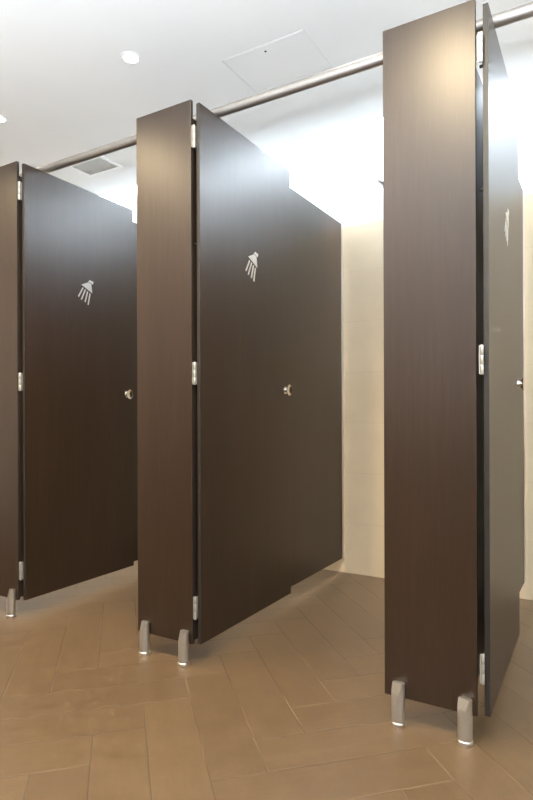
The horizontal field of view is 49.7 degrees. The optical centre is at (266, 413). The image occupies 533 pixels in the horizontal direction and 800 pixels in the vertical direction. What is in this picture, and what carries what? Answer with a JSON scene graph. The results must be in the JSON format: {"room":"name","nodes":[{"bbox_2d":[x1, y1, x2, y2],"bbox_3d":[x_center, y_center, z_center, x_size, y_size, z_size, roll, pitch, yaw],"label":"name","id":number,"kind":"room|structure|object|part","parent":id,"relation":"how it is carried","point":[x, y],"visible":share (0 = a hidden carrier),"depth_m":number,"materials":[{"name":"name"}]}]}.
{"room":"shower room","nodes":[
{"label":"shower room","id":0,"kind":"room"},
{"bbox_2d":[0,560,532,799],"bbox_3d":[-0.844,0.942,1.220,6.100,0.050,4.910,0,0,31],"label":"floor","id":1,"kind":"structure","parent":0,"point":[290,701],"depth_m":1.77,"materials":[{"name":"brown tile"}]},
{"bbox_2d":[0,161,20,617],"bbox_3d":[-1.230,-0.112,2.673,0.207,2.059,0.221,0,0,-15],"label":"pilaster","id":2,"kind":"object","parent":1,"relation":"on","point":[10,584],"visible":0.88,"depth_m":2.63,"materials":[{"name":"wood"}]},
{"bbox_2d":[18,163,133,599],"bbox_3d":[-0.925,-0.145,2.895,0.048,1.977,0.709,0,0,31],"label":"door","id":3,"kind":"structure","parent":2,"relation":"attached to","point":[76,379],"depth_m":2.85,"materials":[{"name":"laminate"}]},
{"bbox_3d":[-0.756,-0.106,3.149,0.023,0.050,0.050,0,0,31],"label":"knob","id":4,"kind":"part","parent":3,"relation":"part of","materials":[{"name":"metal"}]},
{"bbox_2d":[19,176,137,596],"bbox_3d":[-0.770,-0.126,3.215,0.019,1.912,1.396,0,0,31],"label":"wall panel","id":5,"kind":"object","parent":2,"relation":"attached to","point":[135,440],"visible":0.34,"depth_m":3.24,"materials":[{"name":"brown wood"}]},
{"bbox_2d":[19,2,532,176],"bbox_3d":[-0.240,-1.162,2.252,6.080,0.037,0.037,0,0,31],"label":"rail","id":6,"kind":"object","parent":2,"relation":"attached to","point":[525,11],"visible":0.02,"depth_m":2.04,"materials":[{"name":"silver metal"}]},
{"bbox_2d":[136,99,194,666],"bbox_3d":[-0.378,-0.115,2.169,0.207,2.059,0.221,0,0,-15],"label":"pilaster","id":7,"kind":"object","parent":1,"relation":"on","point":[165,314],"visible":1,"depth_m":2.15,"materials":[{"name":"brown wood"}]},
{"bbox_2d":[192,102,291,643],"bbox_3d":[-0.073,-0.148,2.391,0.048,1.977,0.709,0,0,31],"label":"door","id":8,"kind":"structure","parent":7,"relation":"attached to","point":[241,372],"depth_m":2.33,"materials":[{"name":"brown laminate"}]},
{"bbox_3d":[0.096,-0.109,2.645,0.023,0.050,0.050,0,0,31],"label":"knob","id":9,"kind":"part","parent":8,"relation":"part of","materials":[{"name":"metal"}]},
{"bbox_2d":[193,119,343,638],"bbox_3d":[0.082,-0.128,2.711,0.019,1.912,1.396,0,0,31],"label":"wall panel","id":10,"kind":"object","parent":7,"relation":"attached to","point":[316,238],"visible":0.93,"depth_m":2.97,"materials":[{"name":"brown wood"}]},
{"bbox_2d":[383,0,477,747],"bbox_3d":[0.474,-0.117,1.665,0.207,2.059,0.221,0,0,-15],"label":"pilaster","id":11,"kind":"object","parent":1,"relation":"on","point":[430,180],"visible":1,"depth_m":1.65,"materials":[{"name":"laminate"}]},
{"bbox_2d":[476,68,524,676],"bbox_3d":[0.903,-0.130,2.225,0.019,1.912,1.396,0,0,31],"label":"wall panel","id":12,"kind":"object","parent":11,"relation":"attached to","point":[479,86],"visible":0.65,"depth_m":1.88,"materials":[{"name":"brown wood"}]},
{"bbox_2d":[478,2,524,716],"bbox_3d":[0.784,-0.150,1.885,0.048,1.977,0.708,0,0,30],"label":"door","id":13,"kind":"structure","parent":11,"relation":"attached to","point":[499,354],"depth_m":1.75,"materials":[{"name":"laminate"}]},
{"bbox_3d":[0.947,-0.111,2.142,0.023,0.050,0.050,0,0,30],"label":"knob","id":14,"kind":"part","parent":13,"relation":"part of","materials":[{"name":"metal"}]},
{"bbox_2d":[0,0,532,195],"bbox_3d":[-0.875,-1.603,1.180,6.100,0.040,4.820,0,0,31],"label":"ceiling","id":15,"kind":"structure","parent":0,"point":[67,90],"depth_m":2.61,"materials":[{"name":"white paint"}]},
{"bbox_2d":[0,115,7,122],"bbox_3d":[-1.435,-1.580,3.082,0.092,0.005,0.092,0,0,31],"label":"recessed light","id":16,"kind":"object","parent":15,"relation":"in","point":[3,119],"visible":1,"depth_m":3.08,"materials":[{"name":"white glass"}]},
{"bbox_2d":[69,156,122,176],"bbox_3d":[-1.096,-1.579,3.664,0.300,0.010,0.200,0,0,31],"label":"ceiling vent","id":17,"kind":"object","parent":15,"relation":"in","point":[102,164],"visible":0.8,"depth_m":3.67,"materials":[{"name":"white metal"}]},
{"bbox_2d":[72,157,114,173],"bbox_3d":[-1.096,-1.579,3.664,0.252,0.008,0.152,0,0,31],"label":"grille","id":18,"kind":"object","parent":17,"relation":"attached to","point":[99,165],"depth_m":3.67,"materials":[{"name":"grey metal"}]},
{"bbox_2d":[120,51,140,64],"bbox_3d":[-0.603,-1.582,2.559,0.092,0.005,0.092,0,0,31],"label":"recessed light","id":19,"kind":"object","parent":15,"relation":"in","point":[129,57],"visible":1,"depth_m":2.55,"materials":[{"name":"white glass"}]},
{"bbox_2d":[222,29,331,91],"bbox_3d":[0.049,-1.585,2.604,0.412,0.003,0.292,0,0,31],"label":"access panel","id":20,"kind":"object","parent":15,"relation":"attached to","point":[290,57],"visible":1,"depth_m":2.59,"materials":[{"name":"white paint"}]},
{"bbox_2d":[101,77,532,226],"bbox_3d":[0.429,-0.418,3.378,6.100,2.660,0.093,0,0,31],"label":"wall","id":21,"kind":"structure","parent":0,"point":[337,172],"depth_m":3.30,"materials":[{"name":"white paint"}]},
{"bbox_2d":[375,178,382,187],"bbox_3d":[0.661,-1.149,2.995,0.141,0.115,0.312,0,0,31],"label":"shower head","id":22,"kind":"object","parent":21,"relation":"attached to","point":[379,182],"visible":0.11,"depth_m":2.90},
{"bbox_2d":[324,193,532,599],"bbox_3d":[0.404,-0.081,3.336,6.100,1.985,0.007,0,0,31],"label":"wall","id":23,"kind":"structure","parent":21,"relation":"attached to","point":[362,243],"depth_m":3.23,"materials":[{"name":"beige tile"}]}
]}

